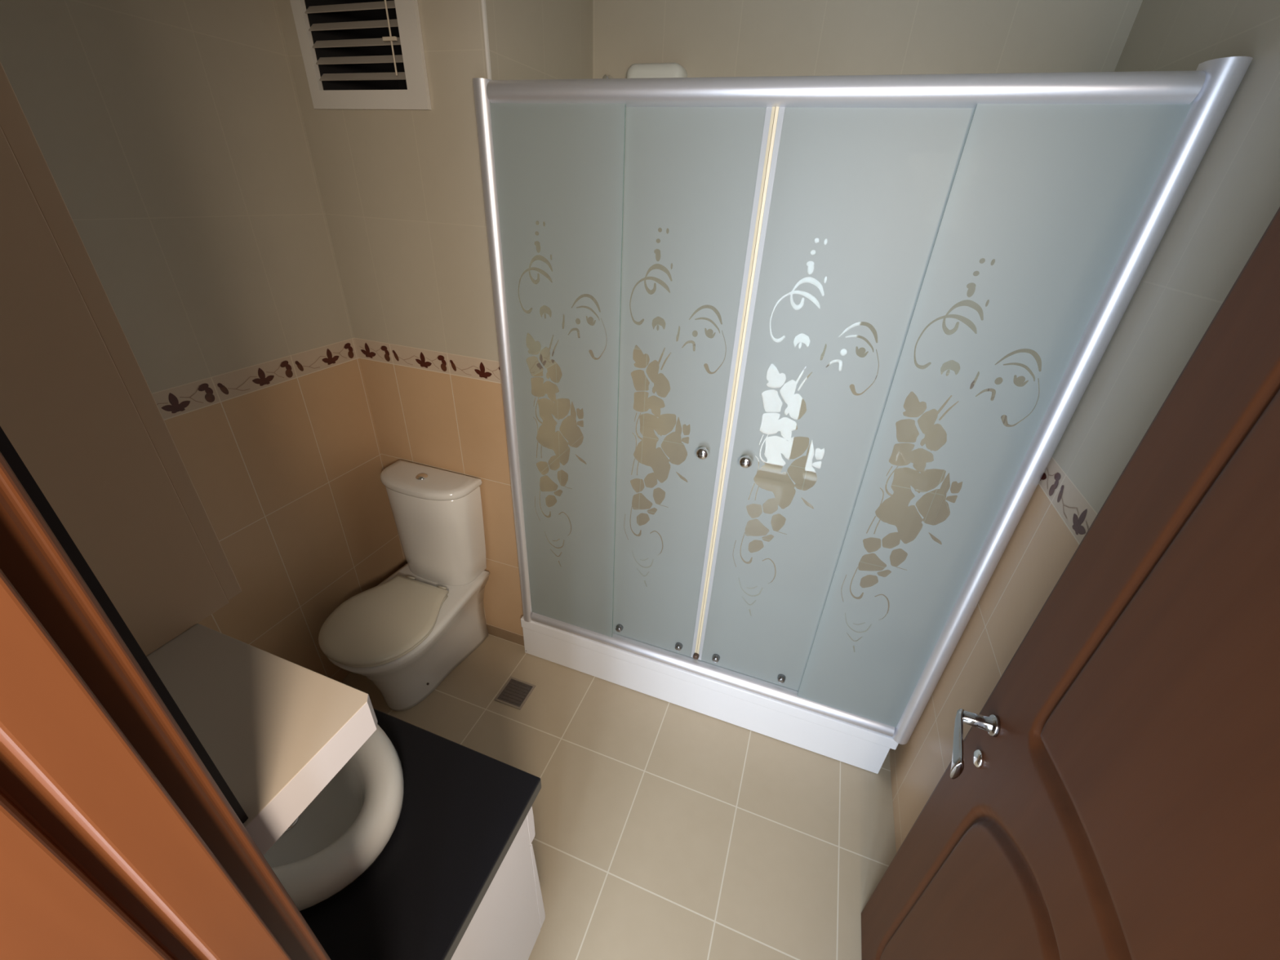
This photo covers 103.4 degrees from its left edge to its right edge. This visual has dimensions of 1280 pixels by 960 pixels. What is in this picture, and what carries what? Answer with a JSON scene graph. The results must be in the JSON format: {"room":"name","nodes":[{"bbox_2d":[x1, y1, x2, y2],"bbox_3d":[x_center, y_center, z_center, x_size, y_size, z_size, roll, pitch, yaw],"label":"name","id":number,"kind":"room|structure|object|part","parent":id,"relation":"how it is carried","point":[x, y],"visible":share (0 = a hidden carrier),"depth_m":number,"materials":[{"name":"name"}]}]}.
{"room":"bathroom","nodes":[
{"label":"bathroom","id":0,"kind":"room"},
{"bbox_2d":[0,451,331,959],"bbox_3d":[0.043,0.658,0.305,0.967,2.160,0.240,12,31,16],"label":"door frame","id":1,"kind":"structure","parent":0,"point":[117,841],"depth_m":0.26,"materials":[{"name":"brown wood"}]},
{"bbox_2d":[0,0,407,682],"bbox_3d":[-1.236,-0.170,1.292,0.001,2.500,1.284,12,31,16],"label":"wall","id":2,"kind":"structure","parent":0,"point":[171,135],"depth_m":1.38,"materials":[{"name":"beige tile"}]},
{"bbox_2d":[275,0,523,636],"bbox_3d":[-0.713,-0.393,1.731,0.648,2.500,0.001,12,31,16],"label":"wall","id":3,"kind":"structure","parent":0,"point":[402,191],"depth_m":1.58,"materials":[{"name":"beige tile"}]},
{"bbox_2d":[289,0,431,110],"bbox_3d":[-0.679,-1.284,1.396,0.395,0.460,0.322,12,31,16],"label":"louvres","id":4,"kind":"object","parent":3,"relation":"attached to","point":[370,54],"visible":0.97,"depth_m":1.36,"materials":[{"name":"white paint"}]},
{"bbox_3d":[-0.624,-1.212,1.224,0.004,0.369,0.004,12,31,16],"label":"cord","id":5,"kind":"part","parent":4,"relation":"part of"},
{"bbox_2d":[486,624,524,645],"bbox_3d":[-0.782,0.664,2.340,0.618,0.056,0.004,12,31,16],"label":"baseboard","id":6,"kind":"structure","parent":3,"relation":"attached to","point":[492,630],"depth_m":2.29,"materials":[{"name":"tile"}]},
{"bbox_2d":[485,0,593,567],"bbox_3d":[-0.303,-0.465,1.893,0.001,2.500,0.611,12,31,16],"label":"wall","id":7,"kind":"structure","parent":0,"point":[529,39],"depth_m":1.56,"materials":[{"name":"beige tile"}]},
{"bbox_2d":[481,0,491,79],"bbox_3d":[-0.404,-0.422,1.588,0.007,2.280,0.007,12,31,16],"label":"trim","id":8,"kind":"structure","parent":7,"relation":"attached to","point":[483,2],"depth_m":1.22,"materials":[{"name":"white tile"}]},
{"bbox_2d":[340,634,896,959],"bbox_3d":[-0.191,1.017,1.893,2.162,0.060,1.916,12,31,16],"label":"floor","id":9,"kind":"structure","parent":0,"point":[664,830],"depth_m":1.68,"materials":[{"name":"tile"}]},
{"bbox_2d":[318,459,489,711],"bbox_3d":[-0.887,0.451,1.892,0.380,0.859,0.598,12,31,16],"label":"toilet","id":10,"kind":"object","parent":9,"relation":"on","point":[405,633],"visible":1,"depth_m":1.88,"materials":[{"name":"white ceramic"}]},
{"bbox_3d":[-0.920,0.495,1.813,0.380,0.022,0.406,12,31,16],"label":"seat lid","id":11,"kind":"part","parent":10,"relation":"part of","materials":[{"name":"beige plastic"}]},
{"bbox_3d":[-0.896,0.649,2.008,0.376,0.401,0.588,12,31,16],"label":"bowl","id":12,"kind":"part","parent":10,"relation":"part of","materials":[{"name":"white ceramic"}]},
{"bbox_3d":[-0.796,0.007,1.867,0.376,0.039,0.174,12,31,16],"label":"tank lid","id":13,"kind":"part","parent":10,"relation":"part of","materials":[{"name":"white ceramic"}]},
{"bbox_3d":[-0.805,0.200,1.982,0.356,0.410,0.160,12,31,16],"label":"tank","id":14,"kind":"part","parent":10,"relation":"part of","materials":[{"name":"white ceramic"}]},
{"bbox_2d":[493,676,535,710],"bbox_3d":[-0.508,0.868,2.062,0.120,0.003,0.120,12,31,16],"label":"floor drain","id":15,"kind":"object","parent":9,"relation":"on","point":[515,692],"visible":1,"depth_m":2.06,"materials":[{"name":"metal"}]},
{"bbox_2d":[520,551,897,773],"bbox_3d":[0.311,0.685,2.241,1.507,0.217,0.655,12,31,16],"label":"shower tray","id":16,"kind":"object","parent":9,"relation":"on","point":[845,742],"visible":0.27,"depth_m":1.95,"materials":[{"name":"white plastic"}]},
{"bbox_3d":[0.182,0.844,2.003,1.464,0.161,0.012,12,31,16],"label":"skirt panel","id":17,"kind":"part","parent":16,"relation":"part of","materials":[{"name":"white plastic"}]},
{"bbox_2d":[472,56,1253,744],"bbox_3d":[0.253,-0.054,1.481,1.500,1.813,0.052,12,31,16],"label":"shower enclosure","id":18,"kind":"object","parent":16,"relation":"on","point":[1073,183],"visible":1,"depth_m":1.25,"materials":[{"name":"glass"}]},
{"bbox_3d":[-0.241,-0.157,1.623,0.361,1.711,0.005,12,31,16],"label":"fixed panel","id":19,"kind":"part","parent":18,"relation":"part of","materials":[{"name":"grey glass"}]},
{"bbox_3d":[0.081,-0.100,1.543,0.348,1.701,0.005,12,31,16],"label":"sliding door","id":20,"kind":"part","parent":18,"relation":"part of","materials":[{"name":"grey glass"}]},
{"bbox_3d":[0.185,-0.081,1.486,0.037,0.037,0.035,12,31,16],"label":"knob","id":21,"kind":"part","parent":18,"relation":"part of","materials":[{"name":"silver metal"}]},
{"bbox_3d":[0.211,0.707,1.919,1.390,0.055,0.050,12,31,16],"label":"rail","id":22,"kind":"part","parent":18,"relation":"part of","materials":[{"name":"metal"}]},
{"bbox_3d":[0.304,-0.054,1.451,0.037,0.037,0.035,12,31,16],"label":"knob","id":23,"kind":"part","parent":18,"relation":"part of","materials":[{"name":"silver metal"}]},
{"bbox_3d":[0.439,-0.021,1.437,0.386,1.701,0.005,12,31,16],"label":"sliding door","id":24,"kind":"part","parent":18,"relation":"part of","materials":[{"name":"grey glass"}]},
{"bbox_3d":[0.289,-0.808,1.052,1.390,0.052,0.050,12,31,16],"label":"rail","id":25,"kind":"part","parent":18,"relation":"part of","materials":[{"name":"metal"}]},
{"bbox_3d":[0.752,0.062,1.331,0.329,1.711,0.005,12,31,16],"label":"fixed panel","id":26,"kind":"part","parent":18,"relation":"part of","materials":[{"name":"grey glass"}]},
{"bbox_2d":[592,0,1142,613],"bbox_3d":[0.492,-0.450,1.940,1.474,2.500,0.001,12,31,16],"label":"wall","id":27,"kind":"structure","parent":0,"point":[708,38],"depth_m":1.55,"materials":[{"name":"beige tile"}]},
{"bbox_2d":[602,74,613,78],"bbox_3d":[-0.107,-1.332,1.682,0.028,0.028,0.036,12,31,16],"label":"wall hook","id":28,"kind":"object","parent":27,"relation":"attached to","point":[605,76],"visible":0.43,"depth_m":1.67,"materials":[{"name":"silver metal"}]},
{"bbox_2d":[626,62,687,78],"bbox_3d":[0.049,-1.236,1.651,0.190,0.190,0.067,12,31,16],"label":"wall fan","id":29,"kind":"object","parent":27,"relation":"attached to","point":[650,70],"visible":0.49,"depth_m":1.59,"materials":[{"name":"white plastic"}]},
{"bbox_2d":[888,0,1279,853],"bbox_3d":[0.859,0.131,0.957,0.001,2.500,1.895,12,31,16],"label":"wall","id":30,"kind":"structure","parent":0,"point":[1232,197],"depth_m":0.99,"materials":[{"name":"beige tile"}]},
{"bbox_2d":[861,207,1279,959],"bbox_3d":[0.536,0.544,0.652,0.143,2.042,0.772,12,31,16],"label":"door","id":31,"kind":"structure","parent":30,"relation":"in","point":[1114,794],"depth_m":0.61,"materials":[{"name":"brown wood"}]},
{"bbox_3d":[0.606,0.477,0.914,0.070,0.047,0.155,19,33,26],"label":"handle","id":32,"kind":"part","parent":31,"relation":"part of","materials":[{"name":"silver metal"}]},
{"bbox_3d":[-0.022,0.492,0.247,3.173,2.500,0.205,12,31,16],"label":"wall door","id":33,"kind":"structure","parent":0,"visible":0},
{"bbox_2d":[0,61,377,855],"bbox_3d":[-0.658,-0.115,0.425,0.843,0.682,0.196,12,31,16],"label":"upper cabinet","id":34,"kind":"object","parent":33,"relation":"attached to","point":[83,431],"visible":0.72,"depth_m":0.45,"materials":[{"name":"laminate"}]},
{"bbox_3d":[-0.741,-0.199,0.521,0.594,0.634,0.017,12,31,16],"label":"mirrored door","id":35,"kind":"part","parent":34,"relation":"part of","materials":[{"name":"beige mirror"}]},
{"bbox_3d":[-0.408,-0.033,0.260,0.240,0.638,0.022,12,31,16],"label":"panel","id":36,"kind":"part","parent":34,"relation":"part of","materials":[{"name":"brown wood"}]},
{"bbox_2d":[146,623,377,855],"bbox_3d":[-0.681,0.174,0.562,0.843,0.044,0.145,12,31,16],"label":"shelf","id":37,"kind":"object","parent":34,"relation":"attached to","point":[277,730],"depth_m":0.47,"materials":[{"name":"beige laminate"}]},
{"bbox_2d":[450,805,545,959],"bbox_3d":[-0.672,0.850,1.091,0.823,0.572,0.408,12,31,16],"label":"vanity cabinet","id":38,"kind":"object","parent":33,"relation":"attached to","point":[508,922],"visible":0.11,"depth_m":1.00,"materials":[{"name":"white laminate"}]},
{"bbox_2d":[300,708,541,959],"bbox_3d":[-0.658,0.590,0.936,0.851,0.032,0.399,12,31,16],"label":"countertop","id":39,"kind":"structure","parent":38,"relation":"on","point":[464,808],"depth_m":0.85,"materials":[{"name":"black stone"}]},
{"bbox_2d":[263,724,404,911],"bbox_3d":[-0.664,0.582,0.920,0.504,0.142,0.352,12,31,16],"label":"basin","id":40,"kind":"object","parent":39,"relation":"in","point":[340,835],"visible":0.36,"depth_m":0.89,"materials":[{"name":"white ceramic"}]},
{"bbox_2d":[284,814,300,832],"bbox_3d":[-0.667,0.642,0.954,0.044,0.003,0.044,12,31,16],"label":"outlet","id":41,"kind":"object","parent":40,"relation":"attached to","point":[295,827],"depth_m":0.95,"materials":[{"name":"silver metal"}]},
{"bbox_3d":[-0.411,0.641,1.072,0.408,0.156,0.022,12,31,16],"label":"drawer","id":42,"kind":"part","parent":38,"relation":"part of","materials":[{"name":"white laminate"}]},
{"bbox_3d":[-0.423,0.886,1.214,0.408,0.400,0.025,12,31,16],"label":"cabinet door","id":43,"kind":"part","parent":38,"relation":"part of","materials":[{"name":"white laminate"}]}
]}

